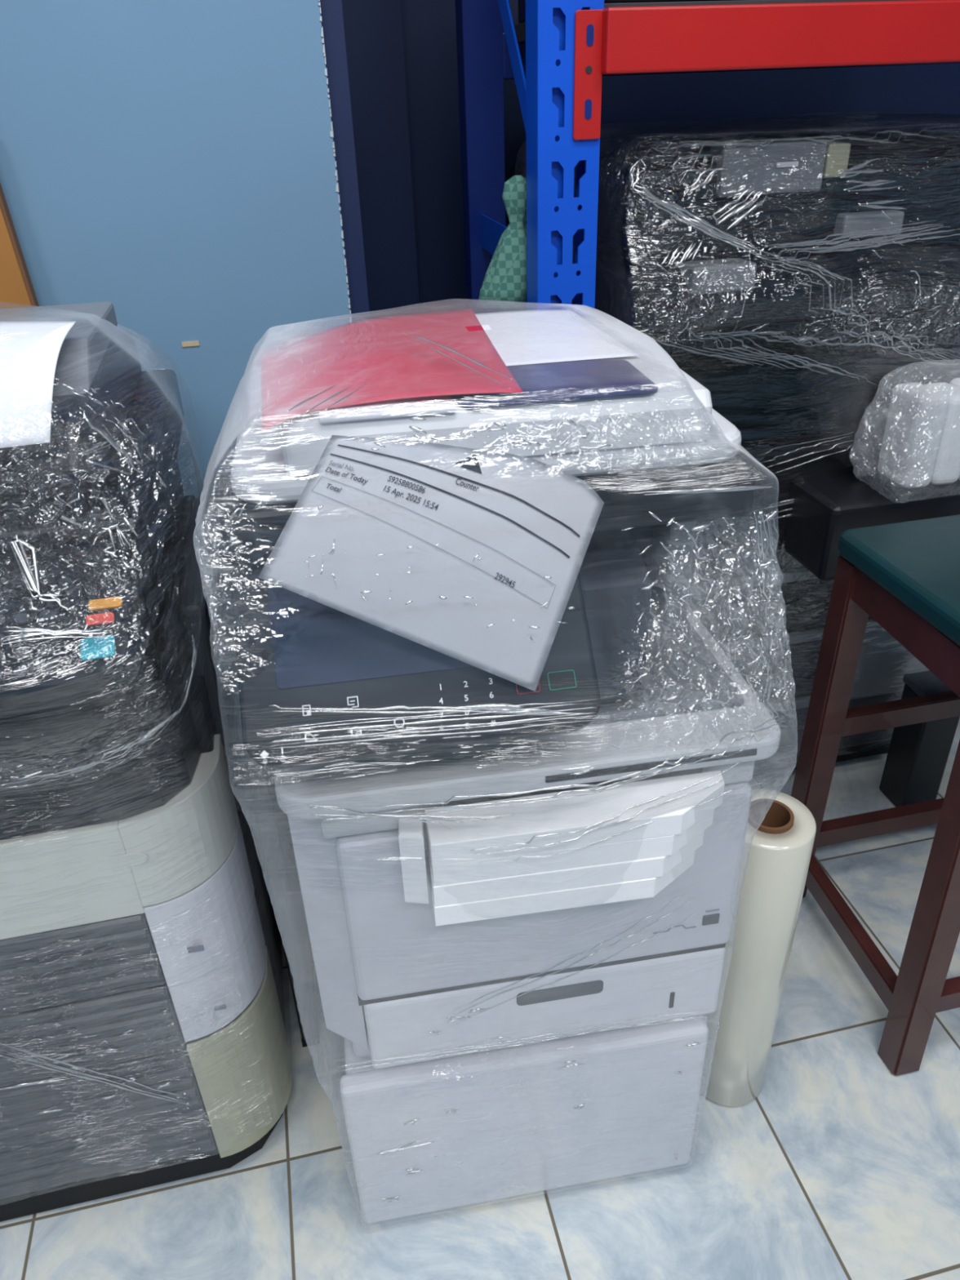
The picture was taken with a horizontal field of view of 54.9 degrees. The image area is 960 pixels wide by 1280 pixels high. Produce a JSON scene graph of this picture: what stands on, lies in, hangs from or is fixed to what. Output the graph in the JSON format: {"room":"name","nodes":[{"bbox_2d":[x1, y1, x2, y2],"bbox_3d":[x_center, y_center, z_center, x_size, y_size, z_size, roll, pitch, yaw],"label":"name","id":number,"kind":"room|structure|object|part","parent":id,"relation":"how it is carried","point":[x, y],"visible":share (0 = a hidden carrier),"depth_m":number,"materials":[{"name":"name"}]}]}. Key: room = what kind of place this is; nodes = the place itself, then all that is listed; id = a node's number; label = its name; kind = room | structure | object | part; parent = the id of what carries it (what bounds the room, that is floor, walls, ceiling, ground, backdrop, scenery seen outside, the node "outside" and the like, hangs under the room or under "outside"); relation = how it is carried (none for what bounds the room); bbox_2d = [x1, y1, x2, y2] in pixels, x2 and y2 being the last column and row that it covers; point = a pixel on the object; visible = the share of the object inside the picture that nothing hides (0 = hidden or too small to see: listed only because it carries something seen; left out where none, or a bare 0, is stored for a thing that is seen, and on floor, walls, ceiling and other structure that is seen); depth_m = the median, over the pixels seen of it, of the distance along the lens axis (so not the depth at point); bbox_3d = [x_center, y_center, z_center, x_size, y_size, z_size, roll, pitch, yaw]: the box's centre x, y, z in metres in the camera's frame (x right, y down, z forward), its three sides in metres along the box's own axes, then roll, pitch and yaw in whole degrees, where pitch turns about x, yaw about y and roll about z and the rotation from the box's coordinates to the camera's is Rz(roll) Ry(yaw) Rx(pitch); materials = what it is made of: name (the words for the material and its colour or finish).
{"room":"storage room","nodes":[
{"label":"storage room","id":0,"kind":"room"},
{"bbox_2d":[0,0,351,533],"bbox_3d":[-1.445,-0.934,1.330,2.308,2.620,1.200,-8,32,-10],"label":"wall","id":1,"kind":"structure","parent":0,"point":[170,163],"depth_m":1.12,"materials":[{"name":"blue paint"}]},
{"bbox_2d":[181,341,199,346],"bbox_3d":[-0.381,-0.390,1.217,0.022,0.006,0.002,-8,32,-10],"label":"scrap","id":2,"kind":"object","parent":1,"relation":"attached to","point":[188,344],"visible":1,"depth_m":1.22,"materials":[{"name":"beige paper"}]},
{"bbox_2d":[319,0,369,322],"bbox_3d":[-0.247,-0.964,1.308,0.026,2.620,0.638,-8,32,-10],"label":"wall","id":3,"kind":"structure","parent":0,"point":[332,21],"depth_m":1.16,"materials":[{"name":"blue paint"}]},
{"bbox_2d":[318,0,351,322],"bbox_3d":[-0.181,-0.576,1.163,0.005,1.101,0.007,-8,32,-10],"label":"trim","id":4,"kind":"structure","parent":3,"relation":"attached to","point":[322,32],"depth_m":1.14,"materials":[{"name":"paint"}]},
{"bbox_2d":[341,0,420,319],"bbox_3d":[-0.220,-1.113,1.553,0.155,2.620,0.089,-8,32,-10],"label":"wall","id":5,"kind":"structure","parent":0,"point":[373,28],"depth_m":1.65,"materials":[{"name":"blue paint"}]},
{"bbox_2d":[0,718,959,1279],"bbox_3d":[0.165,0.829,0.892,4.800,0.050,4.600,-8,32,-10],"label":"floor","id":6,"kind":"structure","parent":0,"point":[842,1166],"depth_m":1.11,"materials":[{"name":"tile"}]},
{"bbox_2d":[0,182,39,309],"bbox_3d":[-0.850,-0.033,1.252,0.764,1.155,0.048,-8,32,-10],"label":"cardboard panel","id":7,"kind":"object","parent":6,"relation":"on","point":[16,288],"visible":0.02,"depth_m":1.09,"materials":[{"name":"orange cardboard"}]},
{"bbox_2d":[0,301,292,1222],"bbox_3d":[-0.550,0.155,1.025,0.605,1.004,0.624,-8,32,-10],"label":"office copier","id":8,"kind":"object","parent":6,"relation":"on","point":[144,1043],"visible":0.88,"depth_m":0.91,"materials":[{"name":"black plastic"}]},
{"bbox_2d":[0,320,76,448],"bbox_3d":[-0.435,-0.195,0.708,0.234,0.065,0.151,-8,32,-10],"label":"paper sheet","id":9,"kind":"object","parent":8,"relation":"on","point":[29,351],"visible":1,"depth_m":0.70,"materials":[{"name":"white paper"}]},
{"bbox_2d":[0,301,117,396],"bbox_3d":[-0.596,-0.235,0.794,0.520,0.033,0.230,-8,32,-10],"label":"tray","id":10,"kind":"object","parent":8,"relation":"on","point":[85,354],"depth_m":0.81,"materials":[{"name":"grey plastic"}]},
{"bbox_3d":[-0.528,0.019,0.668,0.538,0.035,0.125,-8,62,-10],"label":"control panel","id":11,"kind":"part","parent":8,"relation":"part of","materials":[{"name":"black plastic"}]},
{"bbox_3d":[-0.567,0.327,0.931,0.468,0.105,0.092,-8,32,-10],"label":"paper drawer","id":12,"kind":"part","parent":8,"relation":"part of","materials":[{"name":"grey plastic"}]},
{"bbox_3d":[-0.563,0.418,0.986,0.468,0.105,0.092,-8,32,-10],"label":"paper drawer","id":13,"kind":"part","parent":8,"relation":"part of","materials":[{"name":"grey plastic"}]},
{"bbox_3d":[-0.558,0.548,1.064,0.468,0.190,0.092,-8,32,-10],"label":"paper drawer","id":14,"kind":"part","parent":8,"relation":"part of","materials":[{"name":"grey plastic"}]},
{"bbox_2d":[193,298,797,1225],"bbox_3d":[0.015,0.170,1.005,0.471,0.973,0.478,-6,31,-7],"label":"printer","id":15,"kind":"object","parent":6,"relation":"on","point":[473,1062],"visible":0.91,"depth_m":0.80,"materials":[{"name":"white plastic"}]},
{"bbox_2d":[262,759,267,764],"bbox_3d":[-0.155,0.088,0.665,0.004,0.002,0.004,-6,76,-7],"label":"lamp","id":16,"kind":"object","parent":15,"relation":"attached to","point":[264,761],"depth_m":0.66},
{"bbox_2d":[280,756,285,761],"bbox_3d":[-0.142,0.086,0.666,0.004,0.004,0.002,-6,-14,-7],"label":"lamp","id":17,"kind":"object","parent":15,"relation":"attached to","point":[282,758],"depth_m":0.67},
{"bbox_2d":[262,308,523,431],"bbox_3d":[-0.082,-0.236,0.774,0.203,0.007,0.330,-6,31,-7],"label":"paper sheet","id":18,"kind":"object","parent":15,"relation":"on","point":[375,353],"visible":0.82,"depth_m":0.75,"materials":[{"name":"red paper"}]},
{"bbox_2d":[398,817,428,903],"bbox_3d":[-0.056,0.188,0.783,0.022,0.080,0.028,-6,31,-7],"label":"paper sheet","id":19,"kind":"object","parent":15,"relation":"in","point":[411,833],"visible":0.87,"depth_m":0.77,"materials":[{"name":"white paper"}]},
{"bbox_3d":[-0.050,0.002,0.711,0.268,0.028,0.165,-6,76,-7],"label":"control panel","id":20,"kind":"part","parent":15,"relation":"part of","materials":[{"name":"black plastic"}]},
{"bbox_2d":[258,435,604,691],"bbox_3d":[-0.032,-0.055,0.668,0.245,0.183,0.064,-1,31,2],"label":"sheet","id":21,"kind":"object","parent":15,"relation":"on","point":[528,520],"visible":1,"depth_m":0.66,"materials":[{"name":"white paper"}]},
{"bbox_3d":[-0.012,-0.208,0.825,0.394,0.022,0.336,-6,31,-7],"label":"scanner lid","id":22,"kind":"part","parent":15,"relation":"part of","materials":[{"name":"grey plastic"}]},
{"bbox_3d":[0.055,0.548,1.049,0.399,0.258,0.024,-6,31,-7],"label":"drawer","id":23,"kind":"part","parent":15,"relation":"part of","materials":[{"name":"white plastic"}]},
{"bbox_3d":[0.063,0.233,0.876,0.377,0.206,0.038,-6,31,-7],"label":"door","id":24,"kind":"part","parent":15,"relation":"part of","materials":[{"name":"white plastic"}]},
{"bbox_2d":[363,947,725,1068],"bbox_3d":[0.068,0.370,0.960,0.371,0.103,0.036,-6,31,-7],"label":"paper tray","id":25,"kind":"object","parent":15,"relation":"on","point":[458,1020],"depth_m":0.94,"materials":[{"name":"grey plastic"}]},
{"bbox_2d":[474,309,637,366],"bbox_3d":[0.047,-0.278,0.841,0.140,0.002,0.209,-6,31,-7],"label":"paper sheet","id":26,"kind":"object","parent":15,"relation":"on","point":[522,337],"visible":0.94,"depth_m":0.82,"materials":[{"name":"white paper"}]},
{"bbox_2d":[453,359,657,408],"bbox_3d":[0.052,-0.198,0.708,0.150,0.004,0.095,-6,31,-7],"label":"paper sheet","id":27,"kind":"object","parent":15,"relation":"on","point":[597,384],"depth_m":0.68,"materials":[{"name":"blue paper"}]},
{"bbox_2d":[424,770,724,925],"bbox_3d":[0.086,0.179,0.793,0.261,0.091,0.049,-6,31,-7],"label":"paper","id":28,"kind":"object","parent":15,"relation":"on","point":[638,863],"visible":0.94,"depth_m":0.77,"materials":[{"name":"white paper"}]},
{"bbox_2d":[454,0,959,316],"bbox_3d":[0.706,-0.793,1.372,1.423,2.200,0.522,-8,32,-10],"label":"storage rack","id":29,"kind":"object","parent":6,"relation":"on","point":[557,60],"visible":0.56,"depth_m":1.06,"materials":[{"name":"blue metal"}]},
{"bbox_2d":[476,174,527,308],"bbox_3d":[0.032,-0.507,1.179,0.076,0.152,0.046,0,31,4],"label":"checked cloth","id":30,"kind":"object","parent":29,"relation":"attached to","point":[504,286],"visible":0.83,"depth_m":1.18,"materials":[{"name":"green fabric"}]},
{"bbox_3d":[0.120,-0.627,1.028,0.032,0.123,0.004,-8,32,-10],"label":"beam plate","id":31,"kind":"part","parent":29,"relation":"part of","materials":[{"name":"red paint"}]},
{"bbox_2d":[523,129,959,777],"bbox_3d":[0.485,-0.299,1.636,0.712,1.088,0.679,-8,32,-10],"label":"black copier","id":32,"kind":"object","parent":6,"relation":"on","point":[787,276],"visible":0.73,"depth_m":1.31,"materials":[{"name":"plastic"}]},
{"bbox_3d":[0.532,-0.185,1.469,0.660,0.130,0.026,-8,32,-10],"label":"door","id":33,"kind":"part","parent":32,"relation":"part of","materials":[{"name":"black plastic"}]},
{"bbox_3d":[0.400,-0.468,1.234,0.380,0.065,0.080,-8,32,-10],"label":"control panel","id":34,"kind":"part","parent":32,"relation":"part of","materials":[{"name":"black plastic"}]},
{"bbox_3d":[0.482,-0.188,1.744,0.680,0.105,0.500,-8,32,-10],"label":"paper drawer","id":35,"kind":"part","parent":32,"relation":"part of","materials":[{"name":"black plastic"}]},
{"bbox_3d":[0.486,-0.076,1.811,0.680,0.125,0.500,-8,32,-10],"label":"paper drawer","id":36,"kind":"part","parent":32,"relation":"part of","materials":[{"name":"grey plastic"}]},
{"bbox_2d":[712,388,893,465],"bbox_3d":[0.476,-0.412,1.598,0.680,0.020,0.520,-8,32,-10],"label":"tray","id":37,"kind":"object","parent":32,"relation":"on","point":[787,420],"depth_m":1.46,"materials":[{"name":"black plastic"}]},
{"bbox_3d":[0.491,0.045,1.884,0.680,0.128,0.500,-8,32,-10],"label":"paper drawer","id":38,"kind":"part","parent":32,"relation":"part of","materials":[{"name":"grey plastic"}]},
{"bbox_2d":[782,466,959,581],"bbox_3d":[0.682,-0.195,1.426,0.400,0.122,0.135,-8,32,-10],"label":"tray","id":39,"kind":"object","parent":32,"relation":"on","point":[821,504],"depth_m":1.35,"materials":[{"name":"black plastic"}]},
{"bbox_2d":[848,359,959,495],"bbox_3d":[0.691,-0.308,1.319,0.282,0.173,0.123,-8,32,-10],"label":"bundle","id":40,"kind":"object","parent":32,"relation":"on","point":[920,447],"visible":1,"depth_m":1.29,"materials":[{"name":"plastic"}]},
{"bbox_2d":[699,788,816,1106],"bbox_3d":[0.323,0.386,1.124,0.099,0.460,0.099,-8,32,-10],"label":"roll","id":41,"kind":"object","parent":6,"relation":"on","point":[775,861],"visible":0.85,"depth_m":1.05,"materials":[{"name":"translucent white plastic film"},{"name":"brown cardboard"}]},
{"bbox_2d":[791,514,959,1075],"bbox_3d":[0.680,0.194,1.255,0.372,0.636,0.372,-8,32,-10],"label":"wooden stool","id":42,"kind":"object","parent":6,"relation":"on","point":[904,575],"visible":0.81,"depth_m":1.20,"materials":[{"name":"brown wood"}]},
{"bbox_3d":[0.504,0.152,1.367,0.055,0.601,0.050,-8,32,-10],"label":"leg","id":43,"kind":"part","parent":42,"relation":"part of","materials":[{"name":"brown wood"}]},
{"bbox_3d":[0.671,-0.074,1.117,0.342,0.034,0.332,-8,32,-10],"label":"seat","id":44,"kind":"part","parent":42,"relation":"part of","materials":[{"name":"green leather"}]},
{"bbox_3d":[0.558,0.305,1.109,0.052,0.602,0.072,-8,32,-10],"label":"leg","id":45,"kind":"part","parent":42,"relation":"part of","materials":[{"name":"brown wood"}]},
{"bbox_2d":[879,670,959,807],"bbox_3d":[0.780,0.181,1.636,0.076,0.255,0.076,-8,32,-10],"label":"box","id":46,"kind":"object","parent":6,"relation":"on","point":[917,754],"visible":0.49,"depth_m":1.62,"materials":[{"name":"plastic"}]},
{"bbox_3d":[0.777,0.079,1.574,0.076,0.015,0.076,-8,32,-10],"label":"lid","id":47,"kind":"part","parent":46,"relation":"part of","materials":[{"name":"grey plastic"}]},
{"bbox_2d":[400,0,959,383],"bbox_3d":[0.824,-1.432,2.021,2.488,2.620,0.550,-8,32,-10],"label":"wall","id":48,"kind":"structure","parent":0,"point":[917,97],"depth_m":1.82,"materials":[{"name":"blue paint"}]}
]}

